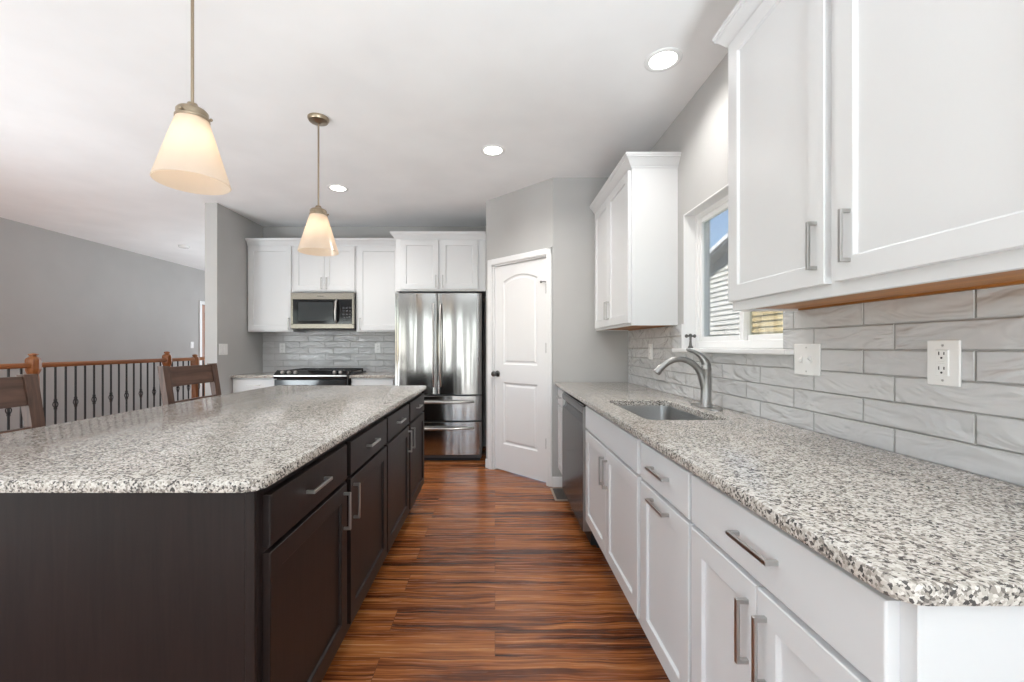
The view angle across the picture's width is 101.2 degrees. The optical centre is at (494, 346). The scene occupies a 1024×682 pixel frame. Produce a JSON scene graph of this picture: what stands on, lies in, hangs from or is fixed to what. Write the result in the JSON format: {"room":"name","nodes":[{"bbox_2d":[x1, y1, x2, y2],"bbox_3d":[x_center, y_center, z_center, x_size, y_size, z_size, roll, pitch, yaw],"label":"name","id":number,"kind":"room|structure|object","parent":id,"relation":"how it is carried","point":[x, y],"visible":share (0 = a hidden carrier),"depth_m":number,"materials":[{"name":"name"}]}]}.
{"room":"kitchen","nodes":[
{"label":"kitchen","id":0,"kind":"room"},
{"bbox_2d":[0,217,204,430],"bbox_3d":[-5.690,-0.129,2.940,0.120,2.695,13.320,0,0,0],"label":"wall","id":1,"kind":"structure","parent":0,"point":[64,298],"depth_m":5.80,"materials":[{"name":"paint"}]},
{"bbox_2d":[199,301,204,396],"bbox_3d":[-5.622,0.169,8.465,0.016,2.100,0.950,0,0,0],"label":"trim","id":2,"kind":"structure","parent":1,"relation":"attached to","point":[201,303],"depth_m":8.01,"materials":[{"name":"white wood"}]},
{"bbox_2d":[202,305,204,395],"bbox_3d":[-5.677,0.199,8.465,0.046,2.020,0.802,0,0,0],"label":"door","id":3,"kind":"structure","parent":1,"relation":"in","point":[203,306],"depth_m":8.15,"materials":[{"name":"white wood"}]},
{"bbox_2d":[205,203,262,395],"bbox_3d":[-2.908,-0.129,6.900,0.125,2.695,5.200,0,0,0],"label":"wall","id":4,"kind":"structure","parent":0,"point":[226,230],"depth_m":4.47,"materials":[{"name":"paint"}]},
{"bbox_2d":[219,344,227,354],"bbox_3d":[-2.841,0.024,4.395,0.009,0.116,0.135,0,0,0],"label":"light switch","id":5,"kind":"object","parent":4,"relation":"attached to","point":[223,348],"visible":1,"depth_m":4.39,"materials":[{"name":"white plastic"}]},
{"bbox_2d":[0,0,738,270],"bbox_3d":[-2.232,-1.536,2.940,7.197,0.120,13.520,0,0,0],"label":"ceiling","id":6,"kind":"structure","parent":0,"point":[411,93],"depth_m":2.50,"materials":[{"name":"paint"}]},
{"bbox_2d":[178,245,189,248],"bbox_3d":[-4.530,-1.459,6.120,0.140,0.034,0.140,0,0,0],"label":"recessed light","id":7,"kind":"object","parent":6,"relation":"attached to","point":[179,246],"visible":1,"depth_m":6.09,"materials":[{"name":"white plastic"}]},
{"bbox_2d":[150,0,231,194],"bbox_3d":[-1.131,-1.044,1.570,0.248,0.865,0.248,0,0,0],"label":"pendant lamp","id":8,"kind":"object","parent":6,"relation":"hanging from","point":[188,159],"visible":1,"depth_m":1.52,"materials":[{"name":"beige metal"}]},
{"bbox_2d":[297,113,338,255],"bbox_3d":[-1.139,-1.044,2.710,0.248,0.865,0.248,0,0,0],"label":"pendant lamp","id":9,"kind":"object","parent":6,"relation":"hanging from","point":[317,239],"visible":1,"depth_m":2.66,"materials":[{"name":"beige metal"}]},
{"bbox_2d":[327,184,347,191],"bbox_3d":[-1.458,-1.472,3.900,0.184,0.007,0.184,0,0,0],"label":"recessed light","id":10,"kind":"object","parent":6,"relation":"in","point":[334,187],"visible":1,"depth_m":3.89,"materials":[{"name":"white plastic"}]},
{"bbox_2d":[481,144,504,155],"bbox_3d":[-0.015,-1.472,3.150,0.184,0.007,0.184,0,0,0],"label":"recessed light","id":11,"kind":"object","parent":6,"relation":"in","point":[492,149],"visible":1,"depth_m":3.14,"materials":[{"name":"white plastic"}]},
{"bbox_2d":[644,47,682,71],"bbox_3d":[0.864,-1.472,2.160,0.184,0.007,0.184,0,0,0],"label":"recessed light","id":12,"kind":"object","parent":6,"relation":"in","point":[664,59],"visible":1,"depth_m":2.15,"materials":[{"name":"white plastic"}]},
{"bbox_2d":[263,227,485,445],"bbox_3d":[-1.385,-0.129,5.210,3.170,2.695,0.120,0,0,0],"label":"wall","id":13,"kind":"structure","parent":0,"point":[268,232],"depth_m":5.15,"materials":[{"name":"paint"}]},
{"bbox_2d":[245,238,305,332],"bbox_3d":[-2.576,-0.706,4.958,0.524,1.064,0.381,0,0,0],"label":"upper cabinet","id":14,"kind":"object","parent":13,"relation":"attached to","point":[270,260],"visible":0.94,"depth_m":4.81,"materials":[{"name":"white wood"}]},
{"bbox_2d":[291,238,355,292],"bbox_3d":[-1.952,-0.932,4.958,0.721,0.611,0.381,0,0,0],"label":"upper cabinet","id":15,"kind":"object","parent":13,"relation":"attached to","point":[311,274],"visible":0.77,"depth_m":4.81,"materials":[{"name":"white wood"}]},
{"bbox_2d":[291,293,355,330],"bbox_3d":[-1.952,-0.407,4.919,0.717,0.412,0.452,0,0,0],"label":"microwave","id":16,"kind":"object","parent":15,"relation":"attached to","point":[309,311],"visible":0.95,"depth_m":4.75,"materials":[{"name":"silver metal"}]},
{"bbox_2d":[263,332,394,371],"bbox_3d":[-1.960,0.062,5.145,1.769,0.486,0.008,0,0,0],"label":"tile backsplash","id":17,"kind":"structure","parent":13,"relation":"attached to","point":[308,349],"depth_m":5.14,"materials":[{"name":"grey tile"}]},
{"bbox_2d":[279,343,284,352],"bbox_3d":[-2.600,0.012,5.136,0.072,0.116,0.010,0,0,0],"label":"outlet","id":18,"kind":"object","parent":17,"relation":"attached to","point":[281,345],"visible":1,"depth_m":5.14,"materials":[{"name":"white plastic"}]},
{"bbox_2d":[375,343,380,352],"bbox_3d":[-1.435,0.012,5.136,0.072,0.116,0.010,0,0,0],"label":"outlet","id":19,"kind":"object","parent":17,"relation":"attached to","point":[377,345],"visible":1,"depth_m":5.14,"materials":[{"name":"white plastic"}]},
{"bbox_2d":[355,238,397,332],"bbox_3d":[-1.333,-0.706,4.958,0.515,1.064,0.381,0,0,0],"label":"upper cabinet","id":20,"kind":"object","parent":13,"relation":"attached to","point":[375,257],"visible":0.8,"depth_m":4.81,"materials":[{"name":"white wood"}]},
{"bbox_2d":[390,231,485,297],"bbox_3d":[-0.613,-0.920,4.819,1.026,0.635,0.661,0,0,0],"label":"upper cabinet","id":21,"kind":"object","parent":13,"relation":"attached to","point":[437,262],"visible":0.94,"depth_m":4.53,"materials":[{"name":"white wood"}]},
{"bbox_2d":[322,446,669,681],"bbox_3d":[-2.232,1.279,2.940,7.197,0.120,13.520,0,0,0],"label":"floor","id":22,"kind":"structure","parent":0,"point":[487,576],"depth_m":2.04,"materials":[{"name":"brown wood"}]},
{"bbox_2d":[0,374,45,433],"bbox_3d":[-1.837,0.670,1.635,0.525,1.098,0.510,0,0,0],"label":"counter stool","id":23,"kind":"object","parent":22,"relation":"on","point":[23,391],"visible":0.08,"depth_m":1.83,"materials":[{"name":"brown wood"}]},
{"bbox_2d":[0,351,204,429],"bbox_3d":[-4.200,0.637,4.650,0.105,1.163,4.200,0,0,0],"label":"stair railing","id":24,"kind":"object","parent":22,"relation":"on","point":[33,364],"visible":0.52,"depth_m":4.40,"materials":[{"name":"brown wood"}]},
{"bbox_2d":[157,363,220,404],"bbox_3d":[-1.857,0.670,2.880,0.525,1.098,0.510,0,0,0],"label":"counter stool","id":25,"kind":"object","parent":22,"relation":"on","point":[169,377],"visible":0.22,"depth_m":2.83,"materials":[{"name":"brown wood"}]},
{"bbox_2d":[0,416,386,681],"bbox_3d":[-0.964,0.777,1.587,0.866,0.884,1.157,0,0,0],"label":"base cabinet","id":26,"kind":"object","parent":22,"relation":"on","point":[268,584],"visible":0.94,"depth_m":1.01,"materials":[{"name":"brown wood"}]},
{"bbox_2d":[0,385,425,492],"bbox_3d":[-1.141,0.320,2.151,1.203,0.030,2.387,0,0,0],"label":"countertop","id":27,"kind":"structure","parent":26,"relation":"on","point":[247,441],"depth_m":1.34,"materials":[{"name":"grey stone"}]},
{"bbox_2d":[233,378,275,392],"bbox_3d":[-2.601,0.777,4.822,0.482,0.884,0.636,0,0,0],"label":"base cabinet","id":28,"kind":"object","parent":22,"relation":"on","point":[239,384],"visible":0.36,"depth_m":4.53,"materials":[{"name":"white wood"}]},
{"bbox_2d":[230,372,274,377],"bbox_3d":[-2.600,0.320,4.826,0.488,0.030,0.628,0,0,0],"label":"countertop","id":29,"kind":"structure","parent":28,"relation":"on","point":[259,374],"depth_m":4.51,"materials":[{"name":"grey stone"}]},
{"bbox_2d":[273,368,365,385],"bbox_3d":[-1.961,0.725,4.767,0.782,0.948,0.726,0,0,0],"label":"range","id":30,"kind":"object","parent":22,"relation":"on","point":[301,376],"visible":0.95,"depth_m":4.46,"materials":[{"name":"black metal"}]},
{"bbox_2d":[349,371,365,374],"bbox_3d":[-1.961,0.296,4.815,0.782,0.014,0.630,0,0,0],"label":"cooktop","id":31,"kind":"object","parent":30,"relation":"in","point":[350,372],"depth_m":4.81,"materials":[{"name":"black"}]},
{"bbox_2d":[351,378,394,384],"bbox_3d":[-1.317,0.777,4.822,0.485,0.884,0.636,0,0,0],"label":"base cabinet","id":32,"kind":"object","parent":22,"relation":"on","point":[354,381],"visible":0.12,"depth_m":4.53,"materials":[{"name":"white wood"}]},
{"bbox_2d":[349,372,394,377],"bbox_3d":[-1.319,0.320,4.826,0.494,0.030,0.628,0,0,0],"label":"countertop","id":33,"kind":"structure","parent":32,"relation":"on","point":[366,374],"depth_m":4.51,"materials":[{"name":"grey stone"}]},
{"bbox_2d":[383,392,423,561],"bbox_3d":[-0.964,0.777,2.736,0.866,0.884,1.143,0,0,0],"label":"base cabinet","id":34,"kind":"object","parent":22,"relation":"on","point":[405,423],"visible":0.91,"depth_m":2.60,"materials":[{"name":"brown wood"}]},
{"bbox_2d":[395,293,482,459],"bbox_3d":[-0.600,0.321,4.756,0.917,1.797,0.767,0,0,0],"label":"refrigerator","id":35,"kind":"object","parent":22,"relation":"on","point":[439,337],"visible":0.84,"depth_m":4.44,"materials":[{"name":"grey metal"}]},
{"bbox_2d":[550,488,567,500],"bbox_3d":[0.545,1.216,3.475,0.140,0.006,0.300,0,0,0],"label":"floor vent","id":36,"kind":"object","parent":22,"relation":"in","point":[558,493],"visible":0.64,"depth_m":3.45,"materials":[{"name":"brown"}]},
{"bbox_2d":[556,388,564,473],"bbox_3d":[0.832,0.777,3.475,0.636,0.884,0.310,0,0,0],"label":"base cabinet","id":37,"kind":"object","parent":22,"relation":"on","point":[560,391],"visible":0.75,"depth_m":3.52,"materials":[{"name":"white wood"}]},
{"bbox_2d":[562,392,599,547],"bbox_3d":[0.830,0.785,2.925,0.600,0.868,0.778,0,0,0],"label":"dishwasher","id":38,"kind":"object","parent":22,"relation":"on","point":[574,428],"visible":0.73,"depth_m":2.77,"materials":[{"name":"silver metal"}]},
{"bbox_2d":[586,406,643,624],"bbox_3d":[0.832,0.777,2.053,0.636,0.884,0.954,0,0,0],"label":"base cabinet","id":39,"kind":"object","parent":22,"relation":"on","point":[613,454],"visible":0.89,"depth_m":1.87,"materials":[{"name":"white wood"}]},
{"bbox_2d":[641,442,696,681],"bbox_3d":[0.832,0.777,1.371,0.636,0.884,0.411,0,0,0],"label":"base cabinet","id":40,"kind":"object","parent":22,"relation":"on","point":[666,486],"visible":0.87,"depth_m":1.34,"materials":[{"name":"white wood"}]},
{"bbox_2d":[691,474,1023,681],"bbox_3d":[0.832,0.777,0.861,0.636,0.884,0.609,0,0,0],"label":"base cabinet","id":41,"kind":"object","parent":22,"relation":"on","point":[767,606],"visible":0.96,"depth_m":0.73,"materials":[{"name":"white wood"}]},
{"bbox_2d":[555,382,1023,605],"bbox_3d":[0.841,0.320,2.096,0.637,0.030,3.117,0,0,0],"label":"countertop","id":42,"kind":"structure","parent":41,"relation":"on","point":[916,531],"depth_m":0.85,"materials":[{"name":"grey stone"}]},
{"bbox_2d":[619,406,707,419],"bbox_3d":[0.812,0.433,2.080,0.389,0.196,0.694,0,0,0],"label":"sink","id":43,"kind":"object","parent":42,"relation":"in","point":[647,412],"visible":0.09,"depth_m":2.40,"materials":[{"name":"silver metal"}]},
{"bbox_2d":[653,348,722,410],"bbox_3d":[0.944,0.156,2.115,0.296,0.298,0.250,0,0,0],"label":"kitchen faucet","id":44,"kind":"object","parent":42,"relation":"on","point":[703,372],"visible":1,"depth_m":2.10,"materials":[{"name":"silver metal"}]},
{"bbox_2d":[486,178,552,476],"bbox_3d":[0.242,-0.129,3.993,0.843,2.695,0.100,0,0,45],"label":"wall","id":45,"kind":"structure","parent":0,"point":[519,221],"depth_m":3.94,"materials":[{"name":"paint"}]},
{"bbox_2d":[491,258,545,481],"bbox_3d":[0.223,0.206,3.946,0.110,2.002,0.664,0,0,-45],"label":"door","id":46,"kind":"structure","parent":45,"relation":"in","point":[519,374],"depth_m":3.95,"materials":[{"name":"white wood"}]},
{"bbox_2d":[487,247,551,486],"bbox_3d":[0.246,0.174,3.976,0.802,2.090,0.120,0,0,45],"label":"trim","id":47,"kind":"structure","parent":45,"relation":"attached to","point":[522,257],"depth_m":3.92,"materials":[{"name":"white wood"}]},
{"bbox_2d":[553,178,627,476],"bbox_3d":[0.846,-0.129,3.710,0.682,2.695,0.100,0,0,0],"label":"wall","id":48,"kind":"structure","parent":0,"point":[581,353],"depth_m":3.66,"materials":[{"name":"paint"}]},
{"bbox_2d":[553,477,561,486],"bbox_3d":[0.550,1.174,3.652,0.100,0.090,0.015,0,0,0],"label":"baseboard","id":49,"kind":"structure","parent":48,"relation":"attached to","point":[557,481],"depth_m":3.65,"materials":[{"name":"white wood"}]},
{"bbox_2d":[629,53,1023,486],"bbox_3d":[1.247,-0.129,0.040,0.160,2.695,7.520,0,0,0],"label":"wall","id":50,"kind":"structure","parent":0,"point":[699,132],"depth_m":2.37,"materials":[{"name":"paint"}]},
{"bbox_2d":[590,152,680,330],"bbox_3d":[0.993,-0.679,3.134,0.346,1.083,1.016,0,0,0],"label":"upper cabinet","id":51,"kind":"object","parent":50,"relation":"attached to","point":[635,210],"visible":1,"depth_m":2.68,"materials":[{"name":"white wood"}]},
{"bbox_2d":[681,324,683,347],"bbox_3d":[1.161,-0.068,2.599,0.012,0.150,0.009,0,0,0],"label":"trim","id":52,"kind":"structure","parent":50,"relation":"attached to","point":[682,325],"depth_m":2.59,"materials":[{"name":"white wood"}]},
{"bbox_2d":[672,184,793,354],"bbox_3d":[1.209,-0.393,2.140,0.182,0.848,1.041,0,0,0],"label":"window","id":53,"kind":"structure","parent":50,"relation":"in","point":[708,314],"depth_m":2.38,"materials":[{"name":"white plastic"}]},
{"bbox_2d":[685,334,695,347],"bbox_3d":[1.180,-0.037,2.535,0.068,0.088,0.030,0,0,0],"label":"ornament","id":54,"kind":"object","parent":53,"relation":"on","point":[690,336],"visible":0.96,"depth_m":2.53,"materials":[{"name":"grey metal"}]},
{"bbox_2d":[628,284,1023,485],"bbox_3d":[1.163,0.083,2.079,0.008,0.442,3.159,0,0,0],"label":"tile backsplash","id":55,"kind":"structure","parent":50,"relation":"attached to","point":[872,388],"depth_m":1.23,"materials":[{"name":"grey tile"}]},
{"bbox_2d":[648,344,652,358],"bbox_3d":[1.154,0.034,3.120,0.010,0.116,0.075,0,0,0],"label":"outlet","id":56,"kind":"object","parent":55,"relation":"attached to","point":[650,346],"visible":1,"depth_m":3.11,"materials":[{"name":"white plastic"}]},
{"bbox_2d":[794,344,820,375],"bbox_3d":[1.149,0.046,1.556,0.020,0.116,0.128,0,0,0],"label":"light switch","id":57,"kind":"object","parent":55,"relation":"attached to","point":[807,357],"visible":1,"depth_m":1.55,"materials":[{"name":"white plastic"}]},
{"bbox_2d":[927,340,960,386],"bbox_3d":[1.154,0.041,1.082,0.010,0.118,0.080,0,0,0],"label":"outlet","id":58,"kind":"object","parent":55,"relation":"attached to","point":[943,356],"visible":1,"depth_m":1.08,"materials":[{"name":"white plastic"}]},
{"bbox_2d":[935,350,948,376],"bbox_3d":[1.152,0.041,1.082,0.004,0.068,0.033,0,0,0],"label":"receptacle","id":59,"kind":"object","parent":58,"relation":"attached to","point":[941,356],"depth_m":1.08,"materials":[{"name":"white plastic"}]},
{"bbox_2d":[712,0,1023,310],"bbox_3d":[1.013,-0.679,1.097,0.306,1.084,1.134,0,0,0],"label":"upper cabinet","id":60,"kind":"object","parent":50,"relation":"attached to","point":[876,147],"visible":1,"depth_m":1.00,"materials":[{"name":"white wood"}]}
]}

